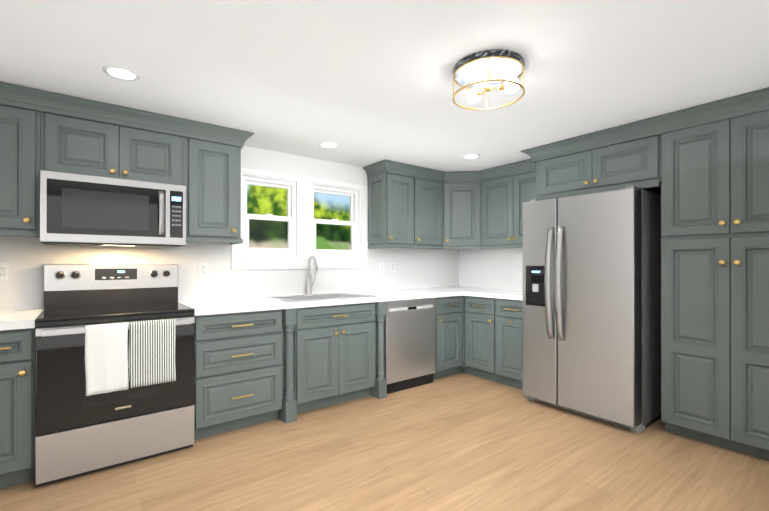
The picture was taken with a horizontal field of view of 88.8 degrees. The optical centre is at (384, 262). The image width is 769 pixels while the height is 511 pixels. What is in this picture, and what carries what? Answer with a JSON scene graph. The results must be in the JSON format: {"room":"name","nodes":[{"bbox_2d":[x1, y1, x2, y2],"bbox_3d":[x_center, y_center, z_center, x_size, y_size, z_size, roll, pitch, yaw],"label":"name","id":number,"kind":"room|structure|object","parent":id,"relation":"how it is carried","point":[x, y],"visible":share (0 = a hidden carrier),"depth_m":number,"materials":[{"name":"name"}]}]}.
{"room":"kitchen","nodes":[
{"label":"kitchen","id":0,"kind":"room"},
{"bbox_2d":[0,146,458,310],"bbox_3d":[-1.296,0.100,3.485,5.900,2.250,0.150,0,0,-37],"label":"wall","id":1,"kind":"structure","parent":0,"point":[27,258],"depth_m":3.46,"materials":[{"name":"white paint"}]},
{"bbox_2d":[0,263,9,280],"bbox_3d":[-2.442,0.059,2.504,0.072,0.115,0.008,0,0,-37],"label":"outlet","id":2,"kind":"object","parent":1,"relation":"attached to","point":[4,271],"visible":1,"depth_m":2.51,"materials":[{"name":"white plastic"}]},
{"bbox_2d":[0,104,40,230],"bbox_3d":[-2.362,-0.556,2.347,0.474,0.740,0.353,0,0,-37],"label":"upper cabinet","id":3,"kind":"object","parent":1,"relation":"attached to","point":[20,148],"visible":1,"depth_m":2.32,"materials":[{"name":"paint"}]},
{"bbox_2d":[0,230,39,236],"bbox_3d":[-2.458,-0.172,2.098,0.927,0.034,0.010,0,0,-37],"label":"rail","id":4,"kind":"object","parent":3,"relation":"attached to","point":[20,233],"visible":1,"depth_m":2.32,"materials":[{"name":"paint"}]},
{"bbox_2d":[41,111,183,185],"bbox_3d":[-1.860,-0.738,2.732,0.788,0.377,0.353,0,0,-37],"label":"upper cabinet","id":5,"kind":"object","parent":1,"relation":"attached to","point":[73,145],"visible":0.96,"depth_m":2.58,"materials":[{"name":"paint"}]},
{"bbox_2d":[40,170,185,247],"bbox_3d":[-1.830,-0.330,2.694,0.784,0.433,0.448,0,0,-37],"label":"over-the-range microwave","id":6,"kind":"object","parent":5,"relation":"attached to","point":[81,210],"visible":1,"depth_m":2.52,"materials":[{"name":"grey metal"}]},
{"bbox_2d":[0,82,253,147],"bbox_3d":[-2.023,-0.970,2.581,2.204,0.107,0.394,0,0,-37],"label":"crown molding","id":7,"kind":"structure","parent":5,"relation":"attached to","point":[14,95],"depth_m":2.57,"materials":[{"name":"paint"}]},
{"bbox_2d":[199,263,207,276],"bbox_3d":[-1.492,0.059,3.233,0.072,0.115,0.008,0,0,-37],"label":"electrical outlet","id":8,"kind":"object","parent":1,"relation":"attached to","point":[203,269],"visible":1,"depth_m":3.23,"materials":[{"name":"white plastic"}]},
{"bbox_2d":[184,137,240,238],"bbox_3d":[-1.383,-0.556,3.097,0.410,0.740,0.353,0,0,-37],"label":"upper cabinet","id":9,"kind":"object","parent":1,"relation":"attached to","point":[212,177],"visible":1,"depth_m":2.98,"materials":[{"name":"paint"}]},
{"bbox_2d":[186,237,242,244],"bbox_3d":[-1.387,-0.171,3.115,0.420,0.034,0.320,0,0,-37],"label":"rail","id":10,"kind":"object","parent":9,"relation":"attached to","point":[219,240],"visible":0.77,"depth_m":2.99,"materials":[{"name":"paint"}]},
{"bbox_2d":[231,168,367,268],"bbox_3d":[-0.794,-0.383,3.854,1.420,0.885,0.172,0,0,-37],"label":"double-hung window","id":11,"kind":"structure","parent":1,"relation":"in","point":[290,218],"depth_m":3.76,"materials":[{"name":"white plastic"}]},
{"bbox_2d":[312,185,357,256],"bbox_3d":[-0.531,-0.415,4.071,0.559,0.706,0.082,0,0,-37],"label":"double-hung window","id":12,"kind":"structure","parent":1,"relation":"in","point":[353,221],"depth_m":4.08,"materials":[{"name":"white plastic"}]},
{"bbox_2d":[379,262,383,271],"bbox_3d":[-0.030,0.050,4.352,0.072,0.115,0.011,0,0,-37],"label":"switch plate","id":13,"kind":"object","parent":1,"relation":"attached to","point":[381,266],"visible":1,"depth_m":4.35,"materials":[{"name":"white plastic"}]},
{"bbox_2d":[368,173,412,244],"bbox_3d":[0.074,-0.555,4.214,0.400,0.740,0.353,0,0,-37],"label":"upper cabinet","id":14,"kind":"object","parent":1,"relation":"attached to","point":[390,208],"visible":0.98,"depth_m":4.10,"materials":[{"name":"paint"}]},
{"bbox_2d":[390,262,394,271],"bbox_3d":[0.095,0.050,4.450,0.072,0.115,0.008,0,0,-37],"label":"outlet","id":15,"kind":"object","parent":1,"relation":"attached to","point":[392,266],"visible":1,"depth_m":4.44,"materials":[{"name":"white plastic"}]},
{"bbox_2d":[413,177,442,245],"bbox_3d":[0.412,-0.555,4.474,0.450,0.740,0.353,0,0,-37],"label":"upper cabinet","id":16,"kind":"object","parent":1,"relation":"attached to","point":[427,212],"visible":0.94,"depth_m":4.34,"materials":[{"name":"paint"}]},
{"bbox_2d":[442,182,481,245],"bbox_3d":[0.911,-0.554,4.692,0.620,0.740,0.614,0,0,-37],"label":"upper cabinet","id":17,"kind":"object","parent":1,"relation":"attached to","point":[462,213],"visible":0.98,"depth_m":4.46,"materials":[{"name":"paint"}]},
{"bbox_2d":[368,244,522,248],"bbox_3d":[0.714,-0.170,4.009,1.144,0.034,1.458,0,0,-37],"label":"rail","id":18,"kind":"object","parent":17,"relation":"attached to","point":[442,247],"visible":0.9,"depth_m":4.26,"materials":[{"name":"paint"}]},
{"bbox_2d":[0,372,768,510],"bbox_3d":[0.331,1.253,1.361,5.900,0.060,5.500,0,0,-37],"label":"floor","id":19,"kind":"structure","parent":0,"point":[462,441],"depth_m":2.34,"materials":[{"name":"brown wood"}]},
{"bbox_2d":[0,328,34,488],"bbox_3d":[-2.203,0.789,2.274,0.308,0.868,0.661,0,0,-37],"label":"base cabinet","id":20,"kind":"object","parent":19,"relation":"on","point":[17,406],"visible":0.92,"depth_m":2.09,"materials":[{"name":"paint"}]},
{"bbox_2d":[0,309,43,330],"bbox_3d":[-2.453,0.331,2.092,0.928,0.045,0.647,0,0,-37],"label":"countertop","id":21,"kind":"structure","parent":20,"relation":"on","point":[16,319],"depth_m":2.16,"materials":[{"name":"white stone"}]},
{"bbox_2d":[35,264,194,487],"bbox_3d":[-1.732,0.618,2.565,0.790,1.212,0.754,0,0,-37],"label":"electric range","id":22,"kind":"object","parent":19,"relation":"on","point":[114,365],"visible":1,"depth_m":2.33,"materials":[{"name":"silver metal"}]},
{"bbox_2d":[194,309,281,439],"bbox_3d":[-1.201,0.790,3.041,0.628,0.868,0.661,0,0,-37],"label":"base cabinet","id":23,"kind":"object","parent":19,"relation":"on","point":[238,370],"visible":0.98,"depth_m":2.79,"materials":[{"name":"paint"}]},
{"bbox_2d":[279,308,296,423],"bbox_3d":[-0.911,0.790,3.262,0.098,0.868,0.663,0,0,-37],"label":"post","id":24,"kind":"object","parent":19,"relation":"on","point":[288,412],"visible":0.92,"depth_m":3.01,"materials":[{"name":"paint"}]},
{"bbox_2d":[293,302,374,413],"bbox_3d":[-0.562,0.791,3.531,0.780,0.868,0.661,0,0,-37],"label":"base cabinet","id":25,"kind":"object","parent":19,"relation":"on","point":[334,354],"visible":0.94,"depth_m":3.27,"materials":[{"name":"paint"}]},
{"bbox_2d":[178,256,477,315],"bbox_3d":[-0.144,0.223,3.863,3.305,0.574,0.647,0,0,-37],"label":"countertop","id":26,"kind":"structure","parent":25,"relation":"on","point":[234,305],"depth_m":3.37,"materials":[{"name":"white stone"}]},
{"bbox_2d":[370,302,386,398],"bbox_3d":[-0.211,0.791,3.799,0.098,0.868,0.663,0,0,-37],"label":"post","id":27,"kind":"object","parent":19,"relation":"on","point":[379,390],"visible":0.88,"depth_m":3.54,"materials":[{"name":"paint"}]},
{"bbox_2d":[384,298,435,393],"bbox_3d":[0.076,0.793,4.039,0.640,0.865,0.633,0,0,-37],"label":"dishwasher","id":28,"kind":"object","parent":19,"relation":"on","point":[409,343],"visible":0.56,"depth_m":3.77,"materials":[{"name":"grey metal"}]},
{"bbox_2d":[433,296,461,379],"bbox_3d":[0.505,0.791,4.349,0.408,0.868,0.661,0,0,-37],"label":"base cabinet","id":29,"kind":"object","parent":19,"relation":"on","point":[448,335],"visible":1,"depth_m":4.11,"materials":[{"name":"paint"}]},
{"bbox_2d":[456,296,469,373],"bbox_3d":[0.912,0.792,4.678,0.634,0.868,0.634,0,0,-37],"label":"cabinet filler","id":30,"kind":"object","parent":19,"relation":"on","point":[463,368],"visible":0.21,"depth_m":4.25,"materials":[{"name":"paint"}]},
{"bbox_2d":[465,296,500,382],"bbox_3d":[1.217,0.791,4.258,0.661,0.868,0.400,0,0,-37],"label":"base cabinet","id":31,"kind":"object","parent":19,"relation":"on","point":[480,336],"visible":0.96,"depth_m":4.07,"materials":[{"name":"paint"}]},
{"bbox_2d":[460,288,522,300],"bbox_3d":[1.345,0.333,4.080,0.677,0.045,0.810,0,0,-37],"label":"countertop","id":32,"kind":"structure","parent":31,"relation":"on","point":[509,294],"depth_m":4.06,"materials":[{"name":"white stone"}]},
{"bbox_2d":[496,298,522,389],"bbox_3d":[1.466,0.791,3.934,0.661,0.868,0.415,0,0,-37],"label":"base cabinet","id":33,"kind":"object","parent":19,"relation":"on","point":[509,342],"visible":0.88,"depth_m":3.79,"materials":[{"name":"paint"}]},
{"bbox_2d":[523,185,660,432],"bbox_3d":[1.769,0.334,3.326,0.867,1.780,0.886,0,0,-37],"label":"refrigerator","id":34,"kind":"object","parent":19,"relation":"on","point":[591,305],"visible":1,"depth_m":3.00,"materials":[{"name":"grey metal"}]},
{"bbox_2d":[661,110,768,460],"bbox_3d":[2.433,0.149,2.675,0.658,2.150,0.765,0,0,-37],"label":"pantry","id":35,"kind":"object","parent":19,"relation":"on","point":[714,283],"visible":1,"depth_m":2.54,"materials":[{"name":"paint"}]},
{"bbox_2d":[0,0,768,171],"bbox_3d":[0.331,-1.037,1.363,5.900,0.020,5.500,0,0,-37],"label":"ceiling","id":36,"kind":"structure","parent":0,"point":[362,83],"depth_m":2.02,"materials":[{"name":"white paint"}]},
{"bbox_2d":[102,65,139,80],"bbox_3d":[-1.423,-1.023,2.123,0.170,0.006,0.170,0,0,-37],"label":"recessed light","id":37,"kind":"object","parent":36,"relation":"in","point":[124,73],"visible":1,"depth_m":2.11,"materials":[{"name":"white paint"}]},
{"bbox_2d":[319,142,337,147],"bbox_3d":[-0.489,-1.022,3.418,0.170,0.006,0.170,0,0,-37],"label":"recessed light","id":38,"kind":"object","parent":36,"relation":"in","point":[328,144],"visible":0.96,"depth_m":3.39,"materials":[{"name":"white paint"}]},
{"bbox_2d":[462,154,479,158],"bbox_3d":[0.836,-1.022,3.779,0.170,0.006,0.170,0,0,-37],"label":"recessed light","id":39,"kind":"object","parent":36,"relation":"in","point":[470,156],"visible":0.98,"depth_m":3.77,"materials":[{"name":"white paint"}]},
{"bbox_2d":[452,49,524,109],"bbox_3d":[0.546,-0.949,2.069,0.371,0.154,0.371,0,0,-37],"label":"flush-mount ceiling light","id":40,"kind":"object","parent":36,"relation":"attached to","point":[478,74],"visible":1,"depth_m":2.01,"materials":[{"name":"dark glass"},{"name":"clear glass"},{"name":"satin brass"}]},
{"bbox_2d":[459,248,522,289],"bbox_3d":[2.658,0.099,3.052,0.150,2.250,5.350,0,0,-37],"label":"wall","id":41,"kind":"structure","parent":0,"point":[500,268],"depth_m":4.71,"materials":[{"name":"white paint"}]},
{"bbox_2d":[482,171,535,245],"bbox_3d":[1.461,-0.555,4.195,0.353,0.740,0.844,0,0,-37],"label":"upper cabinet","id":42,"kind":"object","parent":41,"relation":"attached to","point":[504,199],"visible":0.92,"depth_m":4.19,"materials":[{"name":"paint"}]},
{"bbox_2d":[536,134,660,195],"bbox_3d":[1.902,-0.750,3.369,0.658,0.350,0.978,0,0,-37],"label":"upper cabinet","id":43,"kind":"object","parent":41,"relation":"attached to","point":[630,161],"visible":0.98,"depth_m":3.11,"materials":[{"name":"paint"}]},
{"bbox_2d":[363,87,768,182],"bbox_3d":[1.453,-0.969,2.985,1.194,0.107,3.982,0,0,-37],"label":"crown molding","id":44,"kind":"structure","parent":43,"relation":"attached to","point":[737,105],"depth_m":3.06,"materials":[{"name":"paint"}]},
{"bbox_2d":[533,178,658,199],"bbox_3d":[1.789,-0.573,3.290,0.341,0.058,0.988,0,0,-37],"label":"rail","id":45,"kind":"object","parent":43,"relation":"attached to","point":[647,183],"visible":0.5,"depth_m":3.10,"materials":[{"name":"paint"}]},
{"label":"outside","id":46,"kind":"structure","parent":0,"visible":0},
{"bbox_2d":[247,185,350,249],"bbox_3d":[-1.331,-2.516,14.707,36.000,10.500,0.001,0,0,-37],"label":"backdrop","id":47,"kind":"structure","parent":46,"point":[333,239],"depth_m":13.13,"materials":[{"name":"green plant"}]}
]}

